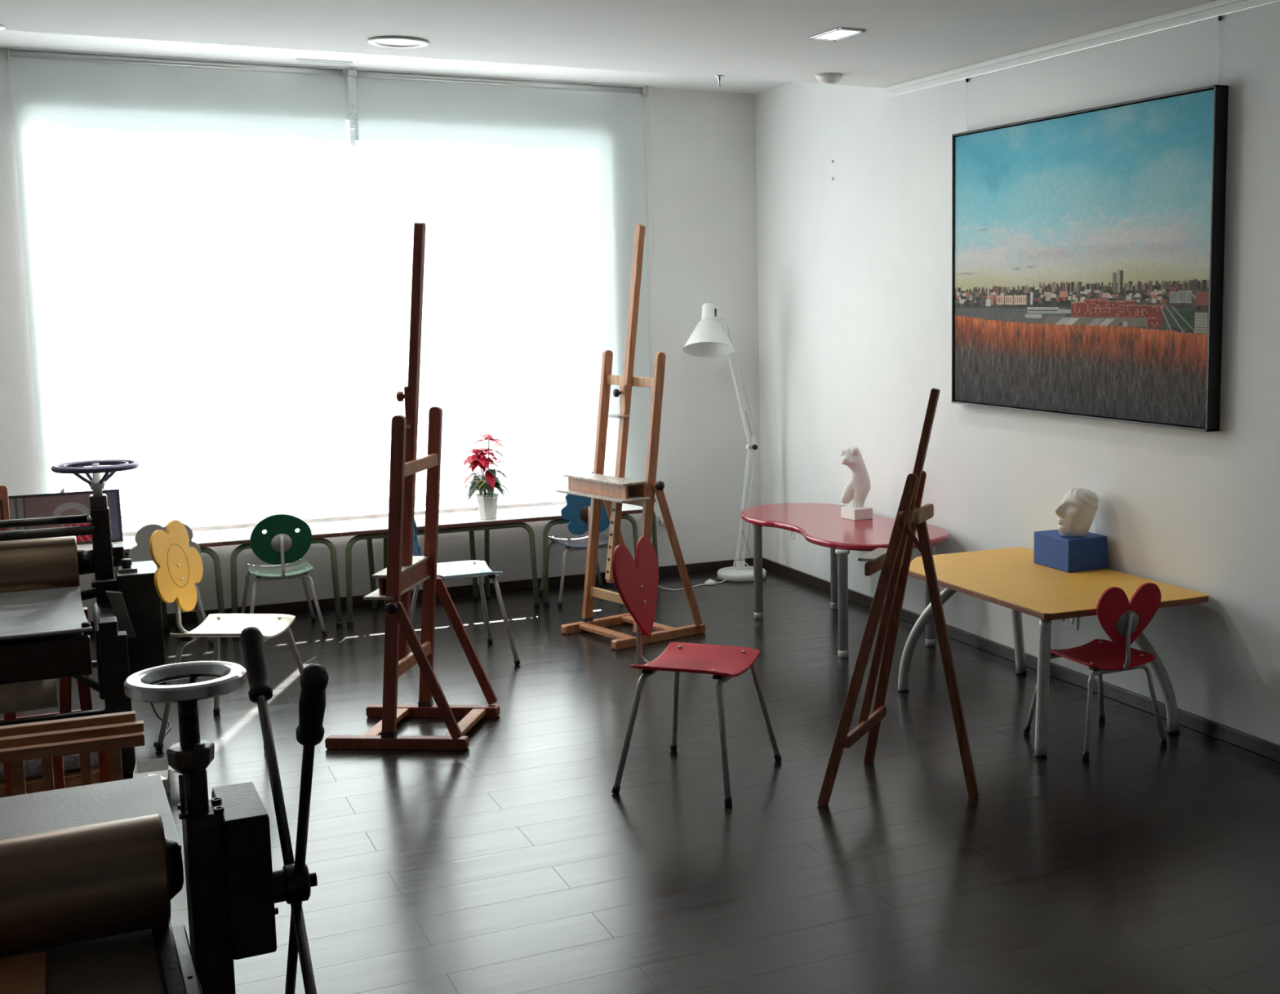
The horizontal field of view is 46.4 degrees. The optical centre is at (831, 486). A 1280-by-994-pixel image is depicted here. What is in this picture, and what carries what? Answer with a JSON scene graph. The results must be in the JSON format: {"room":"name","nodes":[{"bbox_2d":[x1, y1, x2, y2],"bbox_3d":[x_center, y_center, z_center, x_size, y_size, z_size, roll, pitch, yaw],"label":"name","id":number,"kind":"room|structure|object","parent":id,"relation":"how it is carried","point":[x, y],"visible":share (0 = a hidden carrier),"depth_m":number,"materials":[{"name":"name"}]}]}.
{"room":"art studio","nodes":[
{"label":"art studio","id":0,"kind":"room"},
{"bbox_2d":[0,48,760,622],"bbox_3d":[-3.729,-0.743,7.551,7.550,3.200,0.050,-4,8,-27],"label":"wall","id":1,"kind":"structure","parent":0,"point":[702,169],"depth_m":8.90,"materials":[{"name":"white paint"}]},
{"bbox_2d":[122,120,564,529],"bbox_3d":[-2.656,-0.915,8.123,3.036,2.152,0.050,-4,8,-27],"label":"window","id":2,"kind":"structure","parent":1,"relation":"in","point":[349,125],"depth_m":8.18,"materials":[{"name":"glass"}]},
{"bbox_2d":[7,46,364,518],"bbox_3d":[-3.302,-1.024,7.681,1.575,2.346,0.053,-4,8,-27],"label":"roller blind","id":3,"kind":"object","parent":2,"relation":"attached to","point":[185,223],"visible":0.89,"depth_m":7.67,"materials":[{"name":"white fabric"}]},
{"bbox_2d":[351,67,653,501],"bbox_3d":[-1.815,-1.134,8.444,1.686,2.346,0.053,-4,8,-27],"label":"roller blind","id":4,"kind":"object","parent":2,"relation":"attached to","point":[528,194],"visible":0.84,"depth_m":8.41,"materials":[{"name":"white fabric"}]},
{"bbox_2d":[347,69,356,124],"bbox_3d":[-2.556,-2.025,7.884,0.048,0.400,0.030,-4,8,-27],"label":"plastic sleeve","id":5,"kind":"object","parent":4,"relation":"hanging from","point":[351,73],"visible":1,"depth_m":7.86,"materials":[{"name":"white plastic"}]},
{"bbox_2d":[122,499,565,533],"bbox_3d":[-2.596,0.157,8.196,3.383,0.016,0.053,-4,8,-27],"label":"trim","id":6,"kind":"structure","parent":1,"relation":"attached to","point":[555,500],"depth_m":8.18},
{"bbox_2d":[83,557,753,633],"bbox_3d":[-3.747,0.723,7.687,7.450,0.058,0.016,-4,8,-27],"label":"baseboard","id":7,"kind":"structure","parent":1,"relation":"attached to","point":[464,590],"depth_m":8.50,"materials":[{"name":"black wood"}]},
{"bbox_2d":[656,515,666,528],"bbox_3d":[-1.023,0.220,9.027,0.085,0.085,0.050,-4,8,-27],"label":"wall socket","id":8,"kind":"object","parent":1,"relation":"attached to","point":[660,521],"visible":0.52,"depth_m":9.03,"materials":[{"name":"white plastic"}]},
{"bbox_2d":[0,0,1215,93],"bbox_3d":[-1.273,-1.539,2.534,7.650,0.300,11.375,-4,8,-27],"label":"ceiling","id":9,"kind":"structure","parent":0,"point":[757,46],"depth_m":5.93,"materials":[{"name":"paint"}]},
{"bbox_2d":[0,24,4,30],"bbox_3d":[-3.267,-1.773,5.677,0.150,0.007,0.150,-4,8,-27],"label":"recessed light","id":10,"kind":"object","parent":9,"relation":"in","point":[2,27],"visible":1,"depth_m":5.70,"materials":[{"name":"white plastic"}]},
{"bbox_2d":[295,57,352,64],"bbox_3d":[-2.631,-2.205,7.646,0.272,0.006,0.072,-4,8,-27],"label":"ceiling vent","id":11,"kind":"object","parent":9,"relation":"in","point":[300,60],"visible":1,"depth_m":7.64,"materials":[{"name":"white metal"}]},
{"bbox_2d":[367,35,429,48],"bbox_3d":[-1.791,-1.838,6.099,0.246,0.009,0.246,-4,8,-27],"label":"recessed light","id":12,"kind":"object","parent":9,"relation":"in","point":[394,42],"visible":1,"depth_m":6.10,"materials":[{"name":"white plastic"}]},
{"bbox_2d":[715,75,724,86],"bbox_3d":[-0.540,-1.960,7.123,0.044,0.050,0.044,-4,8,-27],"label":"sprinkler","id":13,"kind":"object","parent":9,"relation":"attached to","point":[717,76],"visible":1,"depth_m":7.11,"materials":[{"name":"metal"}]},
{"bbox_2d":[815,72,842,84],"bbox_3d":[-0.011,-1.969,7.126,0.132,0.042,0.132,-4,8,-27],"label":"smoke detector","id":14,"kind":"object","parent":9,"relation":"attached to","point":[824,77],"visible":1,"depth_m":7.08,"materials":[{"name":"white plastic"}]},
{"bbox_2d":[808,26,866,40],"bbox_3d":[0.021,-1.841,6.001,0.130,0.008,0.250,-5,8,-29],"label":"recessed light","id":15,"kind":"object","parent":9,"relation":"in","point":[837,33],"visible":1,"depth_m":5.99,"materials":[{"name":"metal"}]},
{"bbox_2d":[817,30,854,39],"bbox_3d":[0.021,-1.843,6.000,0.100,0.003,0.220,-5,8,-29],"label":"diffuser","id":16,"kind":"object","parent":15,"relation":"attached to","point":[828,34],"depth_m":6.00,"materials":[{"name":"white plastic"}]},
{"bbox_2d":[0,567,1279,993],"bbox_3d":[-1.215,1.407,2.847,8.050,0.100,11.625,-4,8,-27],"label":"floor","id":17,"kind":"structure","parent":0,"point":[509,862],"depth_m":4.80,"materials":[{"name":"laminate"}]},
{"bbox_2d":[0,485,10,531],"bbox_3d":[-3.938,0.442,6.652,0.451,0.889,0.373,-4,8,-27],"label":"easel","id":18,"kind":"object","parent":17,"relation":"on","point":[4,501],"visible":0.25,"depth_m":6.62,"materials":[{"name":"brown wood"}]},
{"bbox_2d":[0,711,144,796],"bbox_3d":[-2.546,0.955,4.039,1.230,0.512,0.150,-4,8,-25],"label":"rack","id":19,"kind":"object","parent":17,"relation":"on","point":[106,735],"visible":0.38,"depth_m":4.17,"materials":[{"name":"brown wood"}]},
{"bbox_2d":[0,459,171,777],"bbox_3d":[-3.023,0.514,5.293,1.174,1.078,1.116,-4,8,-27],"label":"press","id":20,"kind":"object","parent":17,"relation":"on","point":[43,617],"visible":0.88,"depth_m":5.60,"materials":[{"name":"paint"}]},
{"bbox_2d":[120,558,132,568],"bbox_3d":[-2.769,0.305,5.788,0.040,0.038,0.040,-4,8,-27],"label":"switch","id":21,"kind":"object","parent":20,"relation":"attached to","point":[126,562],"depth_m":5.77,"materials":[{"name":"black plastic"}]},
{"bbox_2d":[117,564,137,573],"bbox_3d":[-2.766,0.325,5.792,0.066,0.014,0.100,-4,8,-27],"label":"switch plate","id":22,"kind":"object","parent":20,"relation":"attached to","point":[123,569],"depth_m":5.76,"materials":[{"name":"white plastic"}]},
{"bbox_2d":[76,536,227,639],"bbox_3d":[-3.620,0.538,7.381,1.061,0.502,0.418,-4,8,-27],"label":"table","id":23,"kind":"object","parent":17,"relation":"on","point":[128,543],"visible":0.23,"depth_m":7.42,"materials":[{"name":"white laminate"}]},
{"bbox_2d":[8,487,123,544],"bbox_3d":[-3.807,0.149,7.324,0.500,0.290,0.066,-5,8,-29],"label":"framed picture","id":24,"kind":"object","parent":23,"relation":"on","point":[61,504],"visible":0.46,"depth_m":7.32,"materials":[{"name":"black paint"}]},
{"bbox_2d":[133,757,182,793],"bbox_3d":[-2.356,1.024,5.173,0.162,0.083,0.221,-3,8,-21],"label":"carton","id":25,"kind":"object","parent":17,"relation":"on","point":[144,768],"visible":0.51,"depth_m":5.24,"materials":[{"name":"white cardboard"}]},
{"bbox_2d":[0,626,328,993],"bbox_3d":[-1.371,0.866,2.215,1.211,1.136,2.090,-4,8,-28],"label":"press","id":26,"kind":"object","parent":17,"relation":"on","point":[91,875],"visible":1,"depth_m":2.48,"materials":[{"name":"metal"}]},
{"bbox_2d":[0,951,46,993],"bbox_3d":[-1.400,0.812,1.964,0.620,0.018,0.620,-4,8,-27],"label":"wooden board","id":27,"kind":"object","parent":26,"relation":"on","point":[26,974],"visible":1,"depth_m":2.29,"materials":[{"name":"brown wood"}]},
{"bbox_2d":[128,522,213,645],"bbox_3d":[-3.337,0.471,7.367,0.391,0.634,0.415,-5,8,-29],"label":"chair","id":28,"kind":"object","parent":17,"relation":"on","point":[140,553],"visible":0.14,"depth_m":7.14,"materials":[{"name":"grey laminate"}]},
{"bbox_2d":[149,520,303,751],"bbox_3d":[-2.362,0.559,5.802,0.474,0.846,0.525,0,7,2],"label":"chair","id":29,"kind":"object","parent":17,"relation":"on","point":[180,565],"visible":0.91,"depth_m":5.80,"materials":[{"name":"beige laminate"}]},
{"bbox_2d":[175,518,377,638],"bbox_3d":[-2.895,0.484,7.753,1.048,0.502,0.418,-4,8,-27],"label":"table","id":30,"kind":"object","parent":17,"relation":"on","point":[319,531],"visible":0.47,"depth_m":7.69,"materials":[{"name":"white laminate"}]},
{"bbox_2d":[240,514,327,635],"bbox_3d":[-2.844,0.435,7.586,0.391,0.642,0.415,-4,8,-27],"label":"chair","id":31,"kind":"object","parent":17,"relation":"on","point":[281,545],"visible":0.97,"depth_m":7.42,"materials":[{"name":"green laminate"}]},
{"bbox_2d":[324,222,500,751],"bbox_3d":[-1.654,-0.014,5.714,0.546,1.991,0.580,0,7,3],"label":"easel","id":32,"kind":"object","parent":17,"relation":"on","point":[404,571],"visible":1,"depth_m":5.64,"materials":[{"name":"brown wood"}]},
{"bbox_2d":[341,511,539,626],"bbox_3d":[-2.176,0.431,8.121,1.049,0.502,0.418,-4,8,-27],"label":"table","id":33,"kind":"object","parent":17,"relation":"on","point":[470,522],"visible":0.87,"depth_m":8.03,"materials":[{"name":"white laminate"}]},
{"bbox_2d":[462,433,510,519],"bbox_3d":[-1.896,-0.054,8.079,0.275,0.466,0.242,-2,7,-10],"label":"poinsettia","id":34,"kind":"object","parent":33,"relation":"on","point":[486,502],"visible":1,"depth_m":8.05,"materials":[{"name":"red plant"}]},
{"bbox_2d":[475,493,498,519],"bbox_3d":[-1.890,0.110,8.106,0.118,0.134,0.118,3,8,28],"label":"pot","id":35,"kind":"object","parent":33,"relation":"on","point":[487,504],"depth_m":8.07,"materials":[{"name":"white ceramic"}]},
{"bbox_2d":[409,518,520,666],"bbox_3d":[-1.782,0.404,6.951,0.474,0.850,0.525,-4,8,-27],"label":"chair","id":36,"kind":"object","parent":17,"relation":"on","point":[474,568],"visible":0.44,"depth_m":7.01,"materials":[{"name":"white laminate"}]},
{"bbox_2d":[477,497,659,605],"bbox_3d":[-1.443,0.376,8.497,1.084,0.502,0.418,-4,8,-27],"label":"table","id":37,"kind":"object","parent":17,"relation":"on","point":[549,513],"visible":0.61,"depth_m":8.38,"materials":[{"name":"white laminate"}]},
{"bbox_2d":[538,493,612,606],"bbox_3d":[-1.433,0.303,8.395,0.391,0.674,0.417,-4,8,-27],"label":"chair","id":38,"kind":"object","parent":17,"relation":"on","point":[576,509],"visible":0.67,"depth_m":8.21,"materials":[{"name":"blue laminate"}]},
{"bbox_2d":[556,224,705,649],"bbox_3d":[-1.024,-0.272,7.403,0.546,2.062,0.620,-7,10,-42],"label":"easel","id":39,"kind":"object","parent":17,"relation":"on","point":[618,490],"visible":0.92,"depth_m":7.36,"materials":[{"name":"orange wood"}]},
{"bbox_2d":[611,536,782,805],"bbox_3d":[-0.487,0.620,5.214,0.474,0.847,0.525,2,8,18],"label":"chair","id":40,"kind":"object","parent":17,"relation":"on","point":[636,582],"visible":1,"depth_m":5.23,"materials":[{"name":"red laminate"}]},
{"bbox_2d":[657,302,766,590],"bbox_3d":[-0.759,-0.260,8.831,0.723,1.668,0.469,-4,8,-27],"label":"floor lamp","id":41,"kind":"object","parent":17,"relation":"on","point":[708,339],"visible":0.94,"depth_m":8.83,"materials":[{"name":"white metal"}]},
{"bbox_2d":[704,579,715,585],"bbox_3d":[-0.723,0.570,8.796,0.068,0.031,0.068,-4,8,-27],"label":"switch","id":42,"kind":"object","parent":41,"relation":"attached to","point":[709,582],"depth_m":8.77,"materials":[{"name":"white plastic"}]},
{"bbox_2d":[740,502,948,658],"bbox_3d":[0.039,0.452,7.632,0.705,0.550,1.522,-4,8,-27],"label":"table","id":43,"kind":"object","parent":17,"relation":"on","point":[823,525],"visible":0.85,"depth_m":7.46,"materials":[{"name":"paint"}]},
{"bbox_2d":[840,445,872,520],"bbox_3d":[0.129,-0.021,7.657,0.139,0.381,0.135,-5,9,-31],"label":"plaster torso","id":44,"kind":"object","parent":43,"relation":"on","point":[857,489],"visible":1,"depth_m":7.63},
{"bbox_2d":[817,388,978,807],"bbox_3d":[0.264,0.364,5.019,0.495,1.398,0.503,2,8,20],"label":"easel","id":45,"kind":"object","parent":17,"relation":"on","point":[894,562],"visible":1,"depth_m":4.99,"materials":[{"name":"brown wood"}]},
{"bbox_2d":[897,546,1208,758],"bbox_3d":[0.831,0.645,6.061,0.740,0.556,1.285,-4,8,-27],"label":"table","id":46,"kind":"object","parent":17,"relation":"on","point":[1010,578],"visible":0.94,"depth_m":5.83,"materials":[{"name":"laminate"}]},
{"bbox_2d":[1033,529,1107,573],"bbox_3d":[1.012,0.270,6.250,0.198,0.138,0.256,-4,8,-26],"label":"display box","id":47,"kind":"object","parent":46,"relation":"on","point":[1053,550],"visible":0.9,"depth_m":6.16,"materials":[{"name":"blue paint"}]},
{"bbox_2d":[1055,488,1098,537],"bbox_3d":[1.014,0.107,6.190,0.199,0.198,0.147,-5,9,-33],"label":"plaster cast","id":48,"kind":"object","parent":47,"relation":"on","point":[1076,513],"visible":1,"depth_m":6.15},
{"bbox_2d":[1023,582,1167,759],"bbox_3d":[1.013,0.657,5.632,0.391,0.640,0.415,-4,8,-27],"label":"chair","id":49,"kind":"object","parent":17,"relation":"on","point":[1122,620],"visible":0.94,"depth_m":5.47,"materials":[{"name":"red laminate"}]},
{"bbox_3d":[-2.695,1.067,5.037,0.404,0.036,0.244,-5,8,-30],"label":"box","id":50,"kind":"object","parent":17,"relation":"on","visible":0},
{"bbox_2d":[0,782,100,798],"bbox_3d":[-2.678,1.024,5.040,0.374,0.036,0.224,-4,8,-23],"label":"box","id":51,"kind":"object","parent":50,"relation":"on","point":[95,782],"visible":0.02,"depth_m":4.96,"materials":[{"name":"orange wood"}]},
{"bbox_2d":[0,765,100,796],"bbox_3d":[-2.660,0.985,5.045,0.364,0.036,0.224,-5,8,-29],"label":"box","id":52,"kind":"object","parent":51,"relation":"on","point":[72,778],"visible":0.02,"depth_m":4.97,"materials":[{"name":"orange wood"}]},
{"bbox_2d":[0,751,98,779],"bbox_3d":[-2.673,0.914,5.029,0.404,0.103,0.246,-4,8,-27],"label":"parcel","id":53,"kind":"object","parent":52,"relation":"on","point":[33,768],"visible":0.21,"depth_m":4.93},
{"bbox_2d":[755,1,1279,745],"bbox_3d":[2.169,-0.382,4.390,0.200,3.200,11.625,-4,8,-27],"label":"wall","id":54,"kind":"structure","parent":0,"point":[855,268],"depth_m":6.84,"materials":[{"name":"white paint"}]},
{"bbox_2d":[787,530,794,538],"bbox_3d":[-0.246,0.276,8.963,0.013,0.080,0.080,-4,8,-27],"label":"wall socket","id":55,"kind":"object","parent":54,"relation":"attached to","point":[790,534],"visible":0.59,"depth_m":8.96,"materials":[{"name":"white plastic"}]},
{"bbox_2d":[762,557,1279,762],"bbox_3d":[2.090,1.085,4.520,0.016,0.058,10.995,-4,8,-27],"label":"baseboard","id":56,"kind":"structure","parent":54,"relation":"attached to","point":[1264,748],"depth_m":6.42,"materials":[{"name":"black wood"}]},
{"bbox_2d":[1055,617,1078,631],"bbox_3d":[1.037,0.580,6.504,0.013,0.085,0.160,-4,8,-27],"label":"wall socket","id":57,"kind":"object","parent":54,"relation":"attached to","point":[1071,623],"visible":0.41,"depth_m":6.48,"materials":[{"name":"white plastic"}]},
{"bbox_2d":[1066,617,1073,624],"bbox_3d":[1.049,0.584,6.471,0.005,0.042,0.042,-4,8,-27],"label":"outlet","id":58,"kind":"object","parent":57,"relation":"attached to","point":[1069,621],"depth_m":6.47,"materials":[{"name":"white plastic"}]},
{"bbox_2d":[885,0,1278,96],"bbox_3d":[2.439,-1.508,3.438,0.040,0.050,9.327,-4,8,-27],"label":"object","id":59,"kind":"structure","parent":54,"relation":"attached to","point":[1216,7],"depth_m":6.09,"materials":[{"name":"white metal"}]},
{"bbox_2d":[890,0,1279,97],"bbox_3d":[2.451,-1.488,3.447,0.012,0.012,9.327,-4,8,-27],"label":"trim","id":60,"kind":"structure","parent":54,"relation":"attached to","point":[1278,0],"depth_m":6.01,"materials":[{"name":"paint"}]},
{"bbox_2d":[951,15,1228,431],"bbox_3d":[1.017,-1.063,6.251,0.062,1.526,1.807,-4,8,-27],"label":"landscape painting","id":61,"kind":"object","parent":54,"relation":"attached to","point":[1088,244],"visible":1,"depth_m":6.07,"materials":[{"name":"paint"}]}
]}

